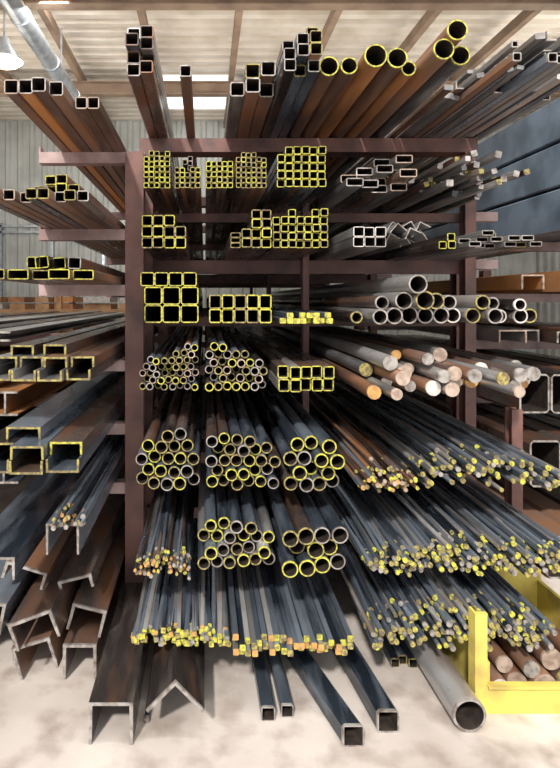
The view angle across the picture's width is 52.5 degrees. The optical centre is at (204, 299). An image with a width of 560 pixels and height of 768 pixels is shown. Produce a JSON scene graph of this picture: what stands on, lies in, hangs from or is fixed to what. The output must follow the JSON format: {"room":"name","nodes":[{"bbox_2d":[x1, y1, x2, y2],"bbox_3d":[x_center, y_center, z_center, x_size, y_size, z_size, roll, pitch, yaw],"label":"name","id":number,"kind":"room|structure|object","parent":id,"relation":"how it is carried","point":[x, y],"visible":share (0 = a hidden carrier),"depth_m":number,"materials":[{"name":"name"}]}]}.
{"room":"metal stock warehouse","nodes":[
{"label":"metal stock warehouse","id":0,"kind":"room"},
{"bbox_2d":[0,121,536,359],"bbox_3d":[0.760,-0.950,10.975,11.520,5.300,0.050,0,0,0],"label":"wall","id":1,"kind":"structure","parent":0,"point":[20,141],"depth_m":10.99,"materials":[{"name":"metal"}]},
{"bbox_2d":[0,223,104,313],"bbox_3d":[-2.750,0.050,10.910,4.300,3.100,0.060,0,0,0],"label":"conduit","id":2,"kind":"object","parent":1,"relation":"attached to","point":[1,224],"visible":0.21,"depth_m":10.88,"materials":[{"name":"metal"}]},
{"bbox_2d":[0,475,559,767],"bbox_3d":[1.000,1.750,0.650,26.000,0.100,21.300,0,0,0],"label":"floor","id":3,"kind":"structure","parent":0,"point":[44,715],"depth_m":2.23,"materials":[{"name":"concrete"}]},
{"bbox_2d":[0,320,116,405],"bbox_3d":[-1.923,0.700,5.600,1.846,2.000,3.024,0,0,0],"label":"rack","id":4,"kind":"object","parent":3,"relation":"on","point":[10,343],"visible":0.02,"depth_m":4.16,"materials":[{"name":"metal"}]},
{"bbox_2d":[0,311,124,483],"bbox_3d":[-1.865,0.657,5.816,1.470,0.984,5.568,0,0,0],"label":"steel beams","id":5,"kind":"object","parent":4,"relation":"on","point":[17,398],"visible":0.37,"depth_m":4.18,"materials":[{"name":"grey metal"}]},
{"bbox_2d":[0,296,124,332],"bbox_3d":[-2.415,0.700,9.500,3.070,2.000,1.040,0,0,0],"label":"storage shelf","id":6,"kind":"object","parent":3,"relation":"on","point":[72,306],"visible":0.24,"depth_m":9.10,"materials":[{"name":"orange metal"}]},
{"bbox_2d":[0,396,157,678],"bbox_3d":[-0.907,1.456,5.310,0.921,0.488,5.780,0,0,0],"label":"channel","id":7,"kind":"object","parent":3,"relation":"on","point":[65,599],"depth_m":2.67,"materials":[{"name":"metal"}]},
{"bbox_2d":[89,578,150,744],"bbox_3d":[-0.360,1.619,5.270,0.170,0.160,6.260,0,0,0],"label":"channel","id":8,"kind":"object","parent":3,"relation":"on","point":[119,679],"visible":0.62,"depth_m":2.35,"materials":[{"name":"metal"}]},
{"bbox_2d":[144,643,155,722],"bbox_3d":[-0.235,1.688,4.125,0.022,0.022,3.750,0,0,0],"label":"metal bar","id":9,"kind":"object","parent":3,"relation":"on","point":[147,714],"visible":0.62,"depth_m":2.28,"materials":[{"name":"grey metal"}]},
{"bbox_2d":[146,634,204,712],"bbox_3d":[-0.115,1.532,4.830,0.226,0.122,5.340,0,0,0],"label":"iron","id":10,"kind":"object","parent":3,"relation":"on","point":[182,667],"visible":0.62,"depth_m":2.29,"materials":[{"name":"metal"}]},
{"bbox_2d":[250,643,274,720],"bbox_3d":[0.220,1.671,4.010,0.055,0.055,3.502,0,0,-1],"label":"tube","id":11,"kind":"object","parent":3,"relation":"on","point":[265,698],"visible":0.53,"depth_m":2.38,"materials":[{"name":"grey metal"}]},
{"bbox_2d":[266,649,292,716],"bbox_3d":[0.282,1.674,4.030,0.050,0.050,3.503,0,0,-2],"label":"tube","id":12,"kind":"object","parent":3,"relation":"on","point":[284,699],"visible":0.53,"depth_m":2.40,"materials":[{"name":"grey metal"}]},
{"bbox_2d":[39,138,522,582],"bbox_3d":[0.510,0.322,5.560,2.840,2.757,5.080,0,0,0],"label":"storage rack","id":13,"kind":"object","parent":3,"relation":"on","point":[140,338],"visible":0.35,"depth_m":3.65,"materials":[{"name":"brown metal"}]},
{"bbox_2d":[0,188,124,257],"bbox_3d":[-0.670,-0.409,5.450,0.425,0.042,6.617,0,0,0],"label":"bundle","id":14,"kind":"object","parent":13,"relation":"on","point":[44,208],"visible":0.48,"depth_m":2.49,"materials":[{"name":"metal"}]},
{"bbox_2d":[35,174,83,192],"bbox_3d":[-0.606,-0.471,5.444,0.193,0.078,6.380,0,0,0],"label":"bundle","id":15,"kind":"object","parent":14,"relation":"on","point":[60,182],"visible":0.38,"depth_m":2.31,"materials":[{"name":"brown metal"}]},
{"bbox_2d":[0,269,124,284],"bbox_3d":[-0.670,-0.103,5.440,0.433,0.040,6.415,0,0,0],"label":"tubes","id":16,"kind":"object","parent":13,"relation":"on","point":[51,276],"visible":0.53,"depth_m":2.40,"materials":[{"name":"brown metal"}]},
{"bbox_2d":[27,256,124,277],"bbox_3d":[-0.635,-0.157,5.536,0.222,0.054,6.450,0,0,0],"label":"bundle","id":17,"kind":"object","parent":16,"relation":"on","point":[39,262],"visible":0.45,"depth_m":2.42,"materials":[{"name":"metal"}]},
{"bbox_2d":[4,77,124,211],"bbox_3d":[-0.675,-0.839,5.474,0.228,0.056,6.595,0,0,0],"label":"bundle","id":18,"kind":"object","parent":13,"relation":"on","point":[51,107],"visible":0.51,"depth_m":2.57,"materials":[{"name":"brown metal"}]},
{"bbox_2d":[0,342,157,474],"bbox_3d":[-0.694,0.597,5.284,0.402,0.158,6.232,0,0,0],"label":"channel","id":19,"kind":"object","parent":13,"relation":"on","point":[61,434],"visible":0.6,"depth_m":2.45,"materials":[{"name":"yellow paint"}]},
{"bbox_2d":[0,319,157,381],"bbox_3d":[-0.683,0.263,5.333,0.424,0.135,6.134,0,0,0],"label":"channel","id":20,"kind":"object","parent":13,"relation":"on","point":[84,353],"visible":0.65,"depth_m":2.52,"materials":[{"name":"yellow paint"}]},
{"bbox_2d":[0,389,157,579],"bbox_3d":[-0.688,0.940,5.200,0.385,0.120,6.400,0,0,0],"label":"channel","id":21,"kind":"object","parent":13,"relation":"on","point":[27,519],"visible":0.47,"depth_m":2.41,"materials":[{"name":"grey metal"}]},
{"bbox_2d":[51,386,156,530],"bbox_3d":[-0.524,0.840,5.295,0.147,0.069,6.381,0,0,0],"label":"heap","id":22,"kind":"object","parent":21,"relation":"on","point":[78,505],"visible":0.59,"depth_m":2.49,"materials":[{"name":"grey metal"}]},
{"bbox_2d":[75,97,156,211],"bbox_3d":[-0.499,-0.836,5.529,0.101,0.050,6.315,0,0,0],"label":"bundle","id":23,"kind":"object","parent":13,"relation":"on","point":[91,109],"visible":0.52,"depth_m":2.60,"materials":[{"name":"brown metal"}]},
{"bbox_2d":[125,25,179,169],"bbox_3d":[-0.306,-1.175,5.622,0.130,0.235,6.076,0,0,0],"label":"bundle","id":24,"kind":"object","parent":13,"relation":"on","point":[144,71],"visible":0.56,"depth_m":2.80,"materials":[{"name":"metal"}]},
{"bbox_2d":[134,478,194,579],"bbox_3d":[-0.186,1.144,5.448,0.252,0.124,6.095,0,0,0],"label":"heap","id":25,"kind":"object","parent":13,"relation":"on","point":[167,535],"visible":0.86,"depth_m":2.67,"materials":[{"name":"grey metal"}]},
{"bbox_2d":[144,151,184,225],"bbox_3d":[-0.249,-0.676,5.843,0.141,0.192,5.907,0,0,0],"label":"bundle","id":26,"kind":"object","parent":13,"relation":"on","point":[159,172],"visible":0.55,"depth_m":2.96,"materials":[{"name":"metal"}]},
{"bbox_2d":[136,348,203,490],"bbox_3d":[-0.174,0.736,5.727,0.302,0.274,6.344,0,0,0],"label":"bundle","id":27,"kind":"object","parent":13,"relation":"on","point":[170,448],"visible":0.76,"depth_m":2.70,"materials":[{"name":"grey metal"}]},
{"bbox_2d":[142,215,197,274],"bbox_3d":[-0.211,-0.350,5.821,0.231,0.170,5.932,0,0,0],"label":"bundle","id":28,"kind":"object","parent":13,"relation":"on","point":[163,238],"visible":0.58,"depth_m":2.99,"materials":[{"name":"metal"}]},
{"bbox_2d":[139,326,202,390],"bbox_3d":[-0.177,0.326,5.793,0.295,0.227,6.205,0,0,0],"label":"bundle","id":29,"kind":"object","parent":13,"relation":"on","point":[176,362],"visible":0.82,"depth_m":2.81,"materials":[{"name":"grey metal"}]},
{"bbox_2d":[144,287,202,322],"bbox_3d":[-0.169,0.024,5.742,0.274,0.181,5.884,0,0,0],"label":"tubes","id":30,"kind":"object","parent":13,"relation":"on","point":[166,304],"visible":1,"depth_m":3.12,"materials":[{"name":"metal"}]},
{"bbox_2d":[140,272,201,293],"bbox_3d":[-0.184,-0.104,5.790,0.285,0.070,5.959,0,0,0],"label":"bundle","id":31,"kind":"object","parent":30,"relation":"on","point":[147,279],"visible":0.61,"depth_m":2.97,"materials":[{"name":"metal"}]},
{"bbox_2d":[131,486,230,646],"bbox_3d":[-0.103,1.411,5.413,0.427,0.104,6.165,0,0,0],"label":"bundle","id":32,"kind":"object","parent":13,"relation":"on","point":[178,608],"visible":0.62,"depth_m":2.53,"materials":[{"name":"grey metal"}]},
{"bbox_2d":[180,65,196,167],"bbox_3d":[-0.093,-1.085,5.592,0.057,0.055,5.884,0,0,0],"label":"bundle","id":33,"kind":"object","parent":13,"relation":"on","point":[185,70],"visible":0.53,"depth_m":2.97,"materials":[{"name":"brown metal"}]},
{"bbox_2d":[175,167,203,259],"bbox_3d":[-0.091,-0.634,5.845,0.138,0.107,5.902,0,0,0],"label":"bundle","id":34,"kind":"object","parent":13,"relation":"on","point":[187,184],"visible":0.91,"depth_m":3.18,"materials":[{"name":"metal"}]},
{"bbox_2d":[182,156,192,171],"bbox_3d":[-0.093,-0.733,5.808,0.053,0.080,5.669,0,0,0],"label":"bundle","id":35,"kind":"object","parent":34,"relation":"on","point":[186,164],"visible":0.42,"depth_m":3.02,"materials":[{"name":"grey metal"}]},
{"bbox_2d":[205,161,232,259],"bbox_3d":[0.075,-0.650,5.827,0.143,0.139,5.872,0,0,0],"label":"bundle","id":36,"kind":"object","parent":13,"relation":"on","point":[219,174],"visible":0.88,"depth_m":3.06,"materials":[{"name":"metal"}]},
{"bbox_2d":[215,233,240,274],"bbox_3d":[0.155,-0.304,5.738,0.051,0.077,5.786,0,0,0],"label":"tubes","id":37,"kind":"object","parent":13,"relation":"on","point":[233,245],"visible":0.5,"depth_m":3.00,"materials":[{"name":"metal"}]},
{"bbox_2d":[197,375,274,569],"bbox_3d":[0.141,1.081,5.633,0.353,0.216,6.375,0,0,0],"label":"bundle","id":38,"kind":"object","parent":13,"relation":"on","point":[231,522],"visible":0.71,"depth_m":2.55,"materials":[{"name":"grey metal"}]},
{"bbox_2d":[205,326,267,390],"bbox_3d":[0.152,0.324,5.778,0.305,0.232,6.175,0,0,0],"label":"bundle","id":39,"kind":"object","parent":13,"relation":"on","point":[230,362],"visible":0.89,"depth_m":2.81,"materials":[{"name":"metal"}]},
{"bbox_2d":[206,295,271,322],"bbox_3d":[0.175,0.044,5.761,0.310,0.141,5.992,0,0,0],"label":"bundle","id":40,"kind":"object","parent":13,"relation":"on","point":[224,308],"visible":1,"depth_m":2.93,"materials":[{"name":"metal"}]},
{"bbox_2d":[215,152,266,259],"bbox_3d":[0.240,-0.673,5.845,0.161,0.184,5.908,0,0,0],"label":"bundle","id":41,"kind":"object","parent":13,"relation":"on","point":[249,171],"visible":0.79,"depth_m":2.97,"materials":[{"name":"metal"}]},
{"bbox_2d":[205,381,280,489],"bbox_3d":[0.174,0.743,5.712,0.347,0.259,6.351,0,0,0],"label":"bundle","id":42,"kind":"object","parent":13,"relation":"on","point":[239,449],"visible":0.74,"depth_m":2.67,"materials":[{"name":"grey metal"}]},
{"bbox_2d":[222,209,271,274],"bbox_3d":[0.262,-0.363,5.788,0.155,0.195,5.923,0,0,0],"label":"bundle","id":43,"kind":"object","parent":13,"relation":"on","point":[256,233],"visible":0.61,"depth_m":2.93,"materials":[{"name":"metal"}]},
{"bbox_2d":[221,61,275,168],"bbox_3d":[0.245,-1.133,5.813,0.230,0.151,5.962,0,0,0],"label":"bundle","id":44,"kind":"object","parent":13,"relation":"on","point":[249,100],"visible":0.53,"depth_m":3.03,"materials":[{"name":"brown metal"}]},
{"bbox_2d":[230,326,333,391],"bbox_3d":[0.487,0.379,5.729,0.270,0.121,6.118,0,0,0],"label":"bundle","id":45,"kind":"object","parent":13,"relation":"on","point":[288,366],"visible":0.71,"depth_m":2.90,"materials":[{"name":"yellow metal"}]},
{"bbox_2d":[237,208,327,274],"bbox_3d":[0.485,-0.365,5.814,0.283,0.199,5.957,0,0,0],"label":"bundle","id":46,"kind":"object","parent":13,"relation":"on","point":[299,237],"visible":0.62,"depth_m":2.89,"materials":[{"name":"metal"}]},
{"bbox_2d":[256,27,321,176],"bbox_3d":[0.448,-1.169,5.640,0.170,0.223,6.198,0,0,0],"label":"bundle","id":47,"kind":"object","parent":13,"relation":"on","point":[298,63],"visible":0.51,"depth_m":2.74,"materials":[{"name":"metal"}]},
{"bbox_2d":[226,542,352,656],"bbox_3d":[0.360,1.413,5.536,0.496,0.073,6.528,0,0,0],"label":"bundle","id":48,"kind":"object","parent":13,"relation":"on","point":[271,610],"visible":0.56,"depth_m":2.50,"materials":[{"name":"grey metal"}]},
{"bbox_2d":[255,146,325,212],"bbox_3d":[0.496,-0.685,5.830,0.253,0.209,5.919,0,0,0],"label":"bundle","id":49,"kind":"object","parent":13,"relation":"on","point":[296,175],"visible":0.55,"depth_m":2.94,"materials":[{"name":"metal"}]},
{"bbox_2d":[248,375,344,491],"bbox_3d":[0.490,0.749,5.694,0.273,0.247,6.397,0,0,0],"label":"bundle","id":50,"kind":"object","parent":13,"relation":"on","point":[308,456],"visible":0.75,"depth_m":2.67,"materials":[{"name":"metal"}]},
{"bbox_2d":[270,307,332,323],"bbox_3d":[0.493,0.088,5.737,0.258,0.053,6.053,0,0,0],"label":"bundle","id":51,"kind":"object","parent":13,"relation":"on","point":[279,315],"visible":0.58,"depth_m":2.76,"materials":[{"name":"yellow metal"}]},
{"bbox_2d":[261,468,347,577],"bbox_3d":[0.474,1.081,5.622,0.297,0.203,6.477,0,0,0],"label":"bundle","id":52,"kind":"object","parent":13,"relation":"on","point":[307,529],"visible":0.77,"depth_m":2.50,"materials":[{"name":"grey metal"}]},
{"bbox_2d":[265,227,385,274],"bbox_3d":[0.824,-0.316,5.708,0.170,0.101,5.829,0,0,0],"label":"bundle","id":53,"kind":"object","parent":13,"relation":"on","point":[354,241],"visible":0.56,"depth_m":2.94,"materials":[{"name":"grey metal"}]},
{"bbox_2d":[289,390,418,492],"bbox_3d":[0.841,0.810,5.492,0.292,0.139,5.984,0,0,0],"label":"heap","id":54,"kind":"object","parent":13,"relation":"on","point":[366,461],"visible":0.82,"depth_m":2.85,"materials":[{"name":"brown metal"}]},
{"bbox_2d":[300,155,416,232],"bbox_3d":[0.896,-0.666,5.782,0.361,0.171,5.884,0,0,0],"label":"tubes","id":55,"kind":"object","parent":13,"relation":"on","point":[364,189],"visible":0.48,"depth_m":3.05,"materials":[{"name":"grey metal"}]},
{"bbox_2d":[292,221,430,274],"bbox_3d":[1.031,-0.342,5.378,0.243,0.112,5.244,0,0,0],"label":"bundle","id":56,"kind":"object","parent":13,"relation":"on","point":[397,235],"visible":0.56,"depth_m":2.91,"materials":[{"name":"grey metal"}]},
{"bbox_2d":[299,233,455,274],"bbox_3d":[1.255,-0.306,5.798,0.083,0.081,5.811,0,0,0],"label":"bundle","id":57,"kind":"object","parent":13,"relation":"on","point":[444,242],"visible":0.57,"depth_m":3.23,"materials":[{"name":"metal"}]},
{"bbox_2d":[286,20,469,212],"bbox_3d":[0.867,-1.139,5.520,0.655,0.164,6.160,0,0,0],"label":"bundle","id":58,"kind":"object","parent":13,"relation":"on","point":[370,97],"visible":0.53,"depth_m":2.85,"materials":[{"name":"brown metal"}]},
{"bbox_2d":[256,326,540,399],"bbox_3d":[1.186,0.340,5.292,0.941,0.203,5.818,0,0,0],"label":"bundle","id":59,"kind":"object","parent":13,"relation":"on","point":[369,362],"visible":0.87,"depth_m":2.76,"materials":[{"name":"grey metal"}]},
{"bbox_2d":[271,275,536,324],"bbox_3d":[1.188,-0.002,5.500,0.946,0.233,5.800,0,0,0],"label":"bundle","id":60,"kind":"object","parent":13,"relation":"on","point":[404,299],"visible":0.88,"depth_m":2.80,"materials":[{"name":"metal"}]},
{"bbox_2d":[327,150,529,239],"bbox_3d":[1.395,-0.690,5.679,0.545,0.204,5.634,0,0,0],"label":"heap","id":61,"kind":"object","parent":13,"relation":"on","point":[454,183],"visible":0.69,"depth_m":3.22,"materials":[{"name":"metal"}]},
{"bbox_2d":[329,230,541,274],"bbox_3d":[1.493,-0.305,5.773,0.365,0.080,6.050,0,0,0],"label":"tubes","id":62,"kind":"object","parent":13,"relation":"on","point":[484,242],"visible":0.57,"depth_m":2.89,"materials":[{"name":"grey metal"}]},
{"bbox_2d":[315,376,559,491],"bbox_3d":[1.333,0.792,5.522,0.702,0.173,5.938,0,0,0],"label":"heap","id":63,"kind":"object","parent":13,"relation":"on","point":[423,438],"visible":0.77,"depth_m":2.95,"materials":[{"name":"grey metal"}]},
{"bbox_2d":[324,467,559,576],"bbox_3d":[1.188,1.124,5.449,0.988,0.154,6.097,0,0,0],"label":"heap","id":64,"kind":"object","parent":13,"relation":"on","point":[463,526],"visible":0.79,"depth_m":2.65,"materials":[{"name":"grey metal"}]},
{"bbox_2d":[337,539,557,651],"bbox_3d":[1.101,1.399,5.423,0.801,0.194,6.146,0,0,0],"label":"heap","id":65,"kind":"object","parent":13,"relation":"on","point":[387,604],"visible":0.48,"depth_m":2.49,"materials":[{"name":"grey metal"}]},
{"bbox_2d":[344,31,559,174],"bbox_3d":[1.511,-1.154,5.231,0.637,0.194,5.538,0,0,0],"label":"bundle","id":66,"kind":"object","parent":13,"relation":"on","point":[514,82],"visible":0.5,"depth_m":2.98,"materials":[{"name":"grey metal"}]},
{"bbox_2d":[285,647,363,746],"bbox_3d":[0.403,1.659,2.730,0.077,0.080,1.264,0,0,-15],"label":"tube","id":67,"kind":"object","parent":3,"relation":"on","point":[345,724],"visible":0.53,"depth_m":2.29,"materials":[{"name":"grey metal"}]},
{"bbox_2d":[332,641,398,731],"bbox_3d":[0.636,1.657,2.900,0.084,0.085,1.420,0,0,-7],"label":"tube","id":68,"kind":"object","parent":3,"relation":"on","point":[384,715],"visible":0.53,"depth_m":2.33,"materials":[{"name":"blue metal"}]},
{"bbox_2d":[382,632,417,667],"bbox_3d":[0.921,1.679,4.597,0.123,0.040,4.017,0,0,0],"label":"bundle","id":69,"kind":"object","parent":3,"relation":"on","point":[396,655],"visible":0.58,"depth_m":2.64,"materials":[{"name":"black metal"}]},
{"bbox_2d":[403,619,486,731],"bbox_3d":[1.016,1.633,3.400,0.132,0.132,2.403,0,0,-1],"label":"pipe","id":70,"kind":"object","parent":3,"relation":"on","point":[465,709],"visible":0.48,"depth_m":2.31,"materials":[{"name":"grey metal"}]},
{"bbox_2d":[354,242,559,419],"bbox_3d":[2.803,0.620,5.817,1.754,2.160,3.026,0,0,0],"label":"rack","id":71,"kind":"object","parent":3,"relation":"on","point":[453,342],"visible":0.13,"depth_m":4.46,"materials":[{"name":"brown metal"}]},
{"bbox_2d":[383,334,559,413],"bbox_3d":[2.583,0.620,5.875,1.005,0.260,4.362,0,0,0],"label":"tubes","id":72,"kind":"object","parent":71,"relation":"on","point":[542,395],"visible":0.31,"depth_m":3.96,"materials":[{"name":"metal"}]},
{"bbox_2d":[387,271,559,343],"bbox_3d":[2.845,0.064,5.773,1.491,0.508,4.454,0,0,0],"label":"channel","id":73,"kind":"object","parent":71,"relation":"on","point":[542,282],"visible":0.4,"depth_m":4.13,"materials":[{"name":"brown metal"}]},
{"bbox_2d":[391,384,559,486],"bbox_3d":[2.583,1.050,5.845,1.004,0.300,4.519,0,0,0],"label":"tubes","id":74,"kind":"object","parent":71,"relation":"on","point":[541,431],"visible":0.16,"depth_m":4.08,"materials":[{"name":"metal"}]},
{"bbox_2d":[413,97,559,259],"bbox_3d":[2.755,-0.917,5.850,0.730,0.910,5.100,0,0,0],"label":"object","id":75,"kind":"structure","parent":71,"relation":"on","point":[529,204],"depth_m":4.18,"materials":[{"name":"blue metal"}]},
{"bbox_2d":[435,567,559,713],"bbox_3d":[1.455,1.495,2.652,0.690,0.410,0.735,0,0,0],"label":"metal rack","id":76,"kind":"object","parent":3,"relation":"on","point":[470,659],"visible":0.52,"depth_m":2.30,"materials":[{"name":"yellow metal"}]},
{"bbox_2d":[487,589,559,680],"bbox_3d":[1.462,1.597,2.660,0.505,0.174,0.600,0,0,0],"label":"bar","id":77,"kind":"object","parent":76,"relation":"in","point":[508,662],"visible":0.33,"depth_m":2.42,"materials":[{"name":"brown metal"}]},
{"bbox_2d":[476,473,559,578],"bbox_3d":[2.632,1.569,5.743,1.105,0.260,4.705,0,0,0],"label":"tubes","id":78,"kind":"object","parent":3,"relation":"on","point":[541,505],"visible":0.03,"depth_m":3.94,"materials":[{"name":"brown metal"}]},
{"bbox_2d":[0,10,559,120],"bbox_3d":[0.750,-3.688,6.330,11.500,0.380,9.460,0,0,0],"label":"ceiling","id":79,"kind":"structure","parent":0,"point":[200,39],"depth_m":7.75,"materials":[{"name":"beige metal"}]},
{"bbox_2d":[0,10,23,69],"bbox_3d":[-2.220,-3.085,6.200,0.420,1.030,0.420,0,0,0],"label":"lamp","id":80,"kind":"object","parent":79,"relation":"hanging from","point":[9,58],"visible":0.94,"depth_m":6.14,"materials":[{"name":"white"}]},
{"bbox_2d":[0,0,80,100],"bbox_3d":[-1.850,-3.121,7.050,0.216,0.758,7.100,0,0,0],"label":"ventilation duct","id":81,"kind":"object","parent":79,"relation":"hanging from","point":[20,15],"visible":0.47,"depth_m":6.06,"materials":[{"name":"silver metal"}]},
{"bbox_2d":[163,79,227,108],"bbox_3d":[-0.150,-3.490,9.525,1.140,0.020,1.350,0,0,0],"label":"skylight window","id":82,"kind":"structure","parent":79,"relation":"attached to","point":[173,102],"depth_m":9.82,"materials":[{"name":"white glass"}]},
{"bbox_2d":[0,0,559,127],"bbox_3d":[0.750,-3.305,6.550,11.300,0.330,8.700,0,0,0],"label":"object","id":83,"kind":"object","parent":79,"relation":"attached to","point":[531,8],"visible":0.36,"depth_m":6.51,"materials":[{"name":"metal"}]},
{"bbox_2d":[537,252,559,356],"bbox_3d":[6.475,-0.950,6.560,0.050,5.300,9.120,0,0,0],"label":"wall","id":84,"kind":"structure","parent":0,"point":[546,261],"depth_m":10.54,"materials":[{"name":"metal"}]}
]}

